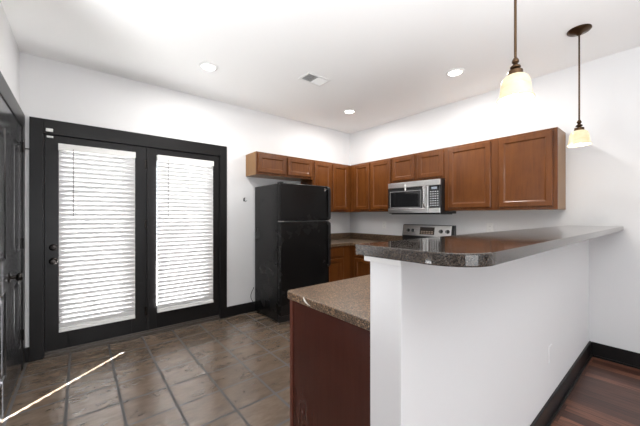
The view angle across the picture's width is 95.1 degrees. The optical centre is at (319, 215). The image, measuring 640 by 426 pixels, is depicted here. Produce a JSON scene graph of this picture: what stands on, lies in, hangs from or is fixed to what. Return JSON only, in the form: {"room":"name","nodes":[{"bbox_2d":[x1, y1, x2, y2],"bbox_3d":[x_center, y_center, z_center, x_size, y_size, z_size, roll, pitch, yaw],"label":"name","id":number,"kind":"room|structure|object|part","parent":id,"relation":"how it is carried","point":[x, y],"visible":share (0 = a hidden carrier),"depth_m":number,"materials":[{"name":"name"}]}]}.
{"room":"kitchen","nodes":[
{"label":"kitchen","id":0,"kind":"room"},
{"bbox_2d":[0,0,19,105],"bbox_3d":[-3.388,-0.070,0.899,3.273,2.765,1.700,0,0,-39],"label":"wall","id":1,"kind":"structure","parent":0,"point":[9,51],"depth_m":2.22,"materials":[{"name":"paint"}]},
{"bbox_2d":[0,95,23,423],"bbox_3d":[-1.960,0.275,1.815,0.107,2.050,0.821,0,0,-39],"label":"door","id":2,"kind":"structure","parent":1,"relation":"in","point":[6,277],"depth_m":1.96,"materials":[{"name":"grey paint"}]},
{"bbox_3d":[-1.974,-0.148,1.777,0.033,0.882,0.467,0,0,-39],"label":"panel","id":3,"kind":"part","parent":2,"relation":"part of","materials":[{"name":"grey paint"}]},
{"bbox_3d":[-1.974,0.792,1.777,0.033,0.562,0.467,0,0,-39],"label":"panel","id":4,"kind":"part","parent":2,"relation":"part of","materials":[{"name":"grey paint"}]},
{"bbox_3d":[-1.988,0.275,1.793,0.036,2.050,0.821,0,0,-39],"label":"frame","id":5,"kind":"part","parent":2,"relation":"part of","materials":[{"name":"grey paint"}]},
{"bbox_3d":[-2.131,0.434,2.078,0.039,0.058,0.058,0,0,-39],"label":"knob","id":6,"kind":"part","parent":2,"relation":"part of","materials":[{"name":"brown metal"}]},
{"bbox_2d":[12,114,23,392],"bbox_3d":[-2.399,0.275,2.304,0.048,2.050,0.482,0,0,-39],"label":"door","id":7,"kind":"structure","parent":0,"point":[17,144],"depth_m":2.31,"materials":[{"name":"grey paint"}]},
{"bbox_3d":[-2.404,-0.148,2.301,0.033,0.882,0.302,0,0,-39],"label":"panel","id":8,"kind":"part","parent":7,"relation":"part of","materials":[{"name":"grey paint"}]},
{"bbox_3d":[-2.404,0.792,2.301,0.033,0.562,0.302,0,0,-39],"label":"panel","id":9,"kind":"part","parent":7,"relation":"part of","materials":[{"name":"grey paint"}]},
{"bbox_2d":[20,52,349,347],"bbox_3d":[-1.190,-0.070,3.896,4.327,2.765,0.150,0,0,-39],"label":"wall","id":10,"kind":"structure","parent":0,"point":[50,89],"depth_m":3.60,"materials":[{"name":"paint"}]},
{"bbox_2d":[45,134,146,351],"bbox_3d":[-2.214,0.256,2.953,0.823,2.012,0.112,0,0,-39],"label":"door","id":11,"kind":"structure","parent":10,"relation":"in","point":[54,340],"depth_m":2.85,"materials":[{"name":"black paint"}]},
{"bbox_3d":[-2.462,0.426,2.701,0.054,0.054,0.038,0,0,-39],"label":"knob","id":12,"kind":"part","parent":11,"relation":"part of","materials":[{"name":"brown metal"}]},
{"bbox_2d":[58,143,135,332],"bbox_3d":[-2.204,0.208,2.927,0.615,1.763,0.068,0,0,-39],"label":"door blind","id":13,"kind":"object","parent":11,"relation":"attached to","point":[97,191],"visible":1,"depth_m":2.91,"materials":[{"name":"white plastic"}]},
{"bbox_3d":[-2.337,0.224,2.802,0.004,1.693,0.002,0,0,-39],"label":"ladder cord","id":14,"kind":"part","parent":13,"relation":"part of","materials":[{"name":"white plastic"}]},
{"bbox_3d":[-2.208,1.072,2.931,0.607,0.036,0.047,0,0,-39],"label":"rail","id":15,"kind":"part","parent":13,"relation":"part of","materials":[{"name":"white plastic"}]},
{"bbox_2d":[0,71,226,368],"bbox_3d":[-1.492,0.212,2.647,1.877,2.200,1.700,0,0,-39],"label":"door frame","id":16,"kind":"structure","parent":10,"relation":"attached to","point":[37,126],"depth_m":2.67,"materials":[{"name":"black paint"}]},
{"bbox_2d":[25,301,255,362],"bbox_3d":[-1.486,1.246,3.547,3.027,0.132,0.015,0,0,-39],"label":"baseboard","id":17,"kind":"structure","parent":10,"relation":"attached to","point":[239,309],"depth_m":3.86,"materials":[{"name":"black paint"}]},
{"bbox_2d":[146,147,218,330],"bbox_3d":[-1.608,0.256,3.485,0.805,2.012,0.056,0,0,-39],"label":"door","id":18,"kind":"structure","parent":10,"relation":"in","point":[154,320],"depth_m":3.32,"materials":[{"name":"black paint"}]},
{"bbox_2d":[156,155,213,312],"bbox_3d":[-1.569,0.202,3.448,0.625,1.750,0.068,0,0,-39],"label":"door blind","id":19,"kind":"object","parent":18,"relation":"attached to","point":[185,189],"visible":1,"depth_m":3.43,"materials":[{"name":"white plastic"}]},
{"bbox_3d":[-1.572,1.059,3.452,0.617,0.036,0.047,0,0,-39],"label":"rail","id":20,"kind":"part","parent":19,"relation":"part of","materials":[{"name":"white plastic"}]},
{"bbox_2d":[246,151,312,181],"bbox_3d":[-0.550,-0.672,4.114,0.904,0.292,0.325,0,0,-39],"label":"upper cabinet","id":21,"kind":"object","parent":10,"relation":"attached to","point":[258,164],"visible":1,"depth_m":3.94,"materials":[{"name":"brown wood"}]},
{"bbox_3d":[-0.624,-0.674,3.855,0.420,0.240,0.018,0,0,-39],"label":"cabinet door","id":22,"kind":"part","parent":21,"relation":"part of","materials":[{"name":"brown wood"}]},
{"bbox_3d":[-0.280,-0.674,4.137,0.417,0.240,0.018,0,0,-39],"label":"cabinet door","id":23,"kind":"part","parent":21,"relation":"part of","materials":[{"name":"brown wood"}]},
{"bbox_2d":[300,160,350,211],"bbox_3d":[0.217,-0.439,4.743,1.076,0.759,0.325,0,0,-39],"label":"upper cabinet","id":24,"kind":"object","parent":10,"relation":"attached to","point":[335,176],"visible":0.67,"depth_m":4.55,"materials":[{"name":"brown wood"}]},
{"bbox_3d":[0.042,-0.441,4.401,0.322,0.706,0.018,0,0,-39],"label":"cabinet door","id":25,"kind":"part","parent":24,"relation":"part of","materials":[{"name":"brown wood"}]},
{"bbox_3d":[0.324,-0.441,4.632,0.328,0.706,0.018,0,0,-39],"label":"cabinet door","id":26,"kind":"part","parent":24,"relation":"part of","materials":[{"name":"brown wood"}]},
{"bbox_2d":[0,261,639,425],"bbox_3d":[-0.509,1.387,3.323,12.000,0.150,13.600,0,0,-39],"label":"floor","id":27,"kind":"structure","parent":0,"point":[233,370],"depth_m":2.27,"materials":[{"name":"brown tile"}]},
{"bbox_2d":[44,315,219,357],"bbox_3d":[-1.953,1.289,3.263,1.624,0.046,0.162,0,0,-39],"label":"threshold","id":28,"kind":"object","parent":27,"relation":"on","point":[193,322],"visible":0.6,"depth_m":3.08,"materials":[{"name":"brown metal"}]},
{"bbox_2d":[251,182,330,322],"bbox_3d":[-0.402,0.452,3.969,0.832,1.720,0.720,0,0,-39],"label":"refrigerator","id":29,"kind":"object","parent":27,"relation":"on","point":[293,232],"visible":0.96,"depth_m":3.70,"materials":[{"name":"black metal"}]},
{"bbox_3d":[-0.192,-0.166,3.754,0.767,0.460,0.064,0,0,-39],"label":"freezer door","id":30,"kind":"part","parent":29,"relation":"part of","materials":[{"name":"black metal"}]},
{"bbox_3d":[-0.192,0.644,3.754,0.767,1.136,0.064,0,0,-39],"label":"fridge door","id":31,"kind":"part","parent":29,"relation":"part of","materials":[{"name":"black metal"}]},
{"bbox_3d":[0.122,0.386,3.954,0.040,0.610,0.032,0,0,-39],"label":"handle","id":32,"kind":"part","parent":29,"relation":"part of","materials":[{"name":"black plastic"}]},
{"bbox_3d":[0.122,-0.164,3.954,0.040,0.446,0.032,0,0,-39],"label":"handle","id":33,"kind":"part","parent":29,"relation":"part of","materials":[{"name":"black plastic"}]},
{"bbox_2d":[290,300,369,425],"bbox_3d":[1.147,0.876,2.206,2.851,0.872,0.661,0,0,-39],"label":"base cabinet","id":34,"kind":"object","parent":27,"relation":"on","point":[330,355],"visible":0.15,"depth_m":1.33,"materials":[{"name":"brown wood"}]},
{"bbox_2d":[287,275,369,330],"bbox_3d":[0.995,0.369,2.382,2.866,0.139,1.126,0,0,-39],"label":"countertop","id":35,"kind":"structure","parent":34,"relation":"on","point":[348,300],"depth_m":1.43,"materials":[{"name":"stone"}]},
{"bbox_2d":[329,245,349,281],"bbox_3d":[0.304,0.876,4.629,1.083,0.872,0.607,0,0,-39],"label":"base cabinet","id":36,"kind":"object","parent":27,"relation":"on","point":[339,269],"visible":0.21,"depth_m":4.23,"materials":[{"name":"brown wood"}]},
{"bbox_3d":[0.215,0.899,4.175,0.330,0.565,0.018,0,0,-39],"label":"cabinet door","id":37,"kind":"part","parent":36,"relation":"part of","materials":[{"name":"brown wood"}]},
{"bbox_3d":[0.215,0.526,4.175,0.330,0.128,0.018,0,0,-39],"label":"drawer","id":38,"kind":"part","parent":36,"relation":"part of","materials":[{"name":"brown wood"}]},
{"bbox_2d":[331,232,402,246],"bbox_3d":[0.474,0.369,4.420,1.088,0.139,1.150,0,0,-39],"label":"countertop","id":39,"kind":"structure","parent":36,"relation":"on","point":[337,239],"depth_m":4.71,"materials":[{"name":"stone"}]},
{"bbox_2d":[350,245,369,277],"bbox_3d":[0.843,0.876,4.346,0.607,0.872,0.548,0,0,-39],"label":"base cabinet","id":40,"kind":"object","parent":27,"relation":"on","point":[359,267],"visible":0.2,"depth_m":4.24,"materials":[{"name":"brown wood"}]},
{"bbox_3d":[0.642,0.899,4.128,0.018,0.565,0.415,0,0,-39],"label":"cabinet door","id":41,"kind":"part","parent":40,"relation":"part of","materials":[{"name":"brown wood"}]},
{"bbox_2d":[402,224,455,239],"bbox_3d":[1.216,0.719,3.788,0.719,1.186,0.756,0,0,-39],"label":"range","id":42,"kind":"object","parent":27,"relation":"on","point":[410,231],"visible":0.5,"depth_m":3.98,"materials":[{"name":"silver metal"}]},
{"bbox_2d":[1,0,639,133],"bbox_3d":[0.078,-1.503,-0.074,7.700,0.100,7.900,0,0,-39],"label":"ceiling","id":43,"kind":"structure","parent":0,"point":[385,61],"depth_m":2.49,"materials":[{"name":"paint"}]},
{"bbox_2d":[199,62,217,71],"bbox_3d":[-1.085,-1.447,2.851,0.176,0.012,0.176,0,0,-39],"label":"recessed light","id":44,"kind":"object","parent":43,"relation":"in","point":[207,66],"visible":1,"depth_m":2.83,"materials":[{"name":"white paint"}]},
{"bbox_2d":[298,72,330,86],"bbox_3d":[-0.057,-1.448,3.120,0.295,0.009,0.188,0,0,-39],"label":"ceiling vent","id":45,"kind":"object","parent":43,"relation":"in","point":[309,77],"visible":1,"depth_m":3.11,"materials":[{"name":"white metal"}]},
{"bbox_2d":[343,109,355,113],"bbox_3d":[0.410,-1.447,4.077,0.176,0.012,0.176,0,0,-39],"label":"recessed light","id":46,"kind":"object","parent":43,"relation":"in","point":[347,111],"visible":1,"depth_m":4.06,"materials":[{"name":"white"}]},
{"bbox_2d":[446,68,464,76],"bbox_3d":[1.368,-1.447,2.967,0.176,0.012,0.176,0,0,-39],"label":"recessed light","id":47,"kind":"object","parent":43,"relation":"in","point":[454,72],"visible":1,"depth_m":2.95,"materials":[{"name":"white"}]},
{"bbox_2d":[497,0,534,104],"bbox_3d":[0.925,-1.002,1.387,0.152,0.901,0.152,0,0,-39],"label":"pendant light","id":48,"kind":"object","parent":43,"relation":"hanging from","point":[515,88],"visible":1,"depth_m":1.37,"materials":[{"name":"beige glass"}]},
{"bbox_3d":[0.925,-1.075,1.387,0.011,0.695,0.012,0,0,-39],"label":"stem","id":49,"kind":"part","parent":48,"relation":"part of","materials":[{"name":"brown metal"}]},
{"bbox_3d":[0.925,-0.608,1.387,0.152,0.114,0.152,0,0,-39],"label":"lamp shade","id":50,"kind":"part","parent":48,"relation":"part of","materials":[{"name":"white glass"}]},
{"bbox_2d":[566,24,591,146],"bbox_3d":[2.026,-1.002,2.289,0.152,0.901,0.152,0,0,-39],"label":"pendant light","id":51,"kind":"object","parent":43,"relation":"hanging from","point":[579,137],"visible":1,"depth_m":2.28,"materials":[{"name":"beige glass"}]},
{"bbox_3d":[2.026,-1.075,2.289,0.011,0.695,0.012,0,0,-39],"label":"stem","id":52,"kind":"part","parent":51,"relation":"part of","materials":[{"name":"brown metal"}]},
{"bbox_3d":[2.026,-0.608,2.289,0.152,0.114,0.152,0,0,-39],"label":"lamp shade","id":53,"kind":"part","parent":51,"relation":"part of","materials":[{"name":"white glass"}]},
{"bbox_2d":[370,240,588,425],"bbox_3d":[1.352,0.723,1.868,2.966,1.178,0.123,0,0,-39],"label":"wall","id":54,"kind":"structure","parent":0,"point":[450,346],"depth_m":1.20,"materials":[{"name":"paint"}]},
{"bbox_2d":[364,256,402,265],"bbox_3d":[1.345,0.140,1.866,2.980,0.020,0.145,0,0,-39],"label":"trim","id":55,"kind":"structure","parent":54,"relation":"attached to","point":[366,258],"depth_m":0.91,"materials":[{"name":"white paint"}]},
{"bbox_2d":[356,225,623,266],"bbox_3d":[1.399,0.113,1.783,3.002,0.036,0.385,0,0,-39],"label":"bar","id":56,"kind":"object","parent":54,"relation":"on","point":[486,249],"visible":1,"depth_m":0.95,"materials":[{"name":"stone"}]},
{"bbox_2d":[549,344,551,363],"bbox_3d":[1.499,0.902,1.906,0.060,0.116,0.004,0,0,-39],"label":"blank wall plate","id":57,"kind":"object","parent":54,"relation":"attached to","point":[550,346],"visible":1,"depth_m":1.90,"materials":[{"name":"paint"}]},
{"bbox_2d":[530,341,592,425],"bbox_3d":[1.350,1.246,1.850,2.992,0.132,0.149,0,0,-39],"label":"baseboard","id":58,"kind":"structure","parent":54,"relation":"attached to","point":[548,413],"depth_m":2.06,"materials":[{"name":"black paint"}]},
{"bbox_2d":[350,46,639,352],"bbox_3d":[2.998,-0.070,2.318,0.150,2.765,7.900,0,0,-39],"label":"wall","id":59,"kind":"structure","parent":0,"point":[603,176],"depth_m":2.79,"materials":[{"name":"paint"}]},
{"bbox_2d":[331,232,402,240],"bbox_3d":[0.474,0.350,4.420,1.088,0.100,1.150,0,0,-39],"label":"backsplash","id":60,"kind":"structure","parent":59,"relation":"attached to","point":[379,237],"depth_m":4.87,"materials":[{"name":"stone"}]},
{"bbox_2d":[351,158,391,211],"bbox_3d":[0.871,-0.439,4.539,0.325,0.759,0.809,0,0,-39],"label":"upper cabinet","id":61,"kind":"object","parent":59,"relation":"attached to","point":[370,181],"visible":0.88,"depth_m":4.40,"materials":[{"name":"brown wood"}]},
{"bbox_3d":[0.651,-0.441,4.564,0.018,0.706,0.302,0,0,-39],"label":"cabinet door","id":62,"kind":"part","parent":61,"relation":"part of","materials":[{"name":"brown wood"}]},
{"bbox_3d":[0.883,-0.441,4.281,0.018,0.706,0.360,0,0,-39],"label":"cabinet door","id":63,"kind":"part","parent":61,"relation":"part of","materials":[{"name":"brown wood"}]},
{"bbox_2d":[382,221,385,228],"bbox_3d":[1.012,0.147,4.616,0.008,0.115,0.070,0,0,-39],"label":"outlet","id":64,"kind":"object","parent":59,"relation":"attached to","point":[383,222],"visible":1,"depth_m":4.61,"materials":[{"name":"white plastic"}]},
{"bbox_2d":[392,148,444,183],"bbox_3d":[1.373,-0.634,3.926,0.325,0.368,0.771,0,0,-39],"label":"upper cabinet","id":65,"kind":"object","parent":59,"relation":"attached to","point":[427,165],"visible":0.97,"depth_m":3.78,"materials":[{"name":"brown wood"}]},
{"bbox_3d":[1.128,-0.636,3.982,0.018,0.316,0.353,0,0,-39],"label":"cabinet door","id":66,"kind":"part","parent":65,"relation":"part of","materials":[{"name":"brown wood"}]},
{"bbox_2d":[388,179,455,214],"bbox_3d":[1.323,-0.228,3.886,0.448,0.424,0.763,0,0,-39],"label":"microwave","id":67,"kind":"object","parent":65,"relation":"attached to","point":[424,196],"visible":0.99,"depth_m":3.71,"materials":[{"name":"silver metal"}]},
{"bbox_3d":[1.149,-0.201,3.844,0.026,0.334,0.607,0,0,-39],"label":"door","id":68,"kind":"part","parent":67,"relation":"part of","materials":[{"name":"black plastic"}]},
{"bbox_3d":[1.304,-0.231,3.632,0.004,0.272,0.078,0,0,-39],"label":"handle plate","id":69,"kind":"part","parent":67,"relation":"part of","materials":[{"name":"silver metal"}]},
{"bbox_3d":[1.390,-0.201,3.549,0.026,0.334,0.149,0,0,-39],"label":"control panel","id":70,"kind":"part","parent":67,"relation":"part of","materials":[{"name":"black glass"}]},
{"bbox_3d":[1.381,-0.636,3.674,0.018,0.316,0.347,0,0,-39],"label":"cabinet door","id":71,"kind":"part","parent":65,"relation":"part of","materials":[{"name":"brown wood"}]},
{"bbox_2d":[487,223,492,231],"bbox_3d":[1.987,0.147,3.426,0.008,0.115,0.070,0,0,-39],"label":"outlet","id":72,"kind":"object","parent":59,"relation":"attached to","point":[489,225],"visible":0.96,"depth_m":3.42,"materials":[{"name":"white plastic"}]},
{"bbox_2d":[445,127,565,210],"bbox_3d":[1.960,-0.439,3.209,0.325,0.759,1.080,0,0,-39],"label":"upper cabinet","id":73,"kind":"object","parent":59,"relation":"attached to","point":[524,171],"visible":1,"depth_m":2.99,"materials":[{"name":"brown wood"}]},
{"bbox_3d":[1.678,-0.441,3.312,0.018,0.706,0.466,0,0,-39],"label":"cabinet door","id":74,"kind":"part","parent":73,"relation":"part of","materials":[{"name":"brown wood"}]},
{"bbox_3d":[2.018,-0.441,2.896,0.018,0.706,0.455,0,0,-39],"label":"cabinet door","id":75,"kind":"part","parent":73,"relation":"part of","materials":[{"name":"brown wood"}]},
{"bbox_2d":[591,342,639,368],"bbox_3d":[3.938,1.246,1.032,0.026,0.132,4.418,0,0,-39],"label":"baseboard","id":76,"kind":"structure","parent":59,"relation":"attached to","point":[605,352],"depth_m":2.61,"materials":[{"name":"black paint"}]}
]}

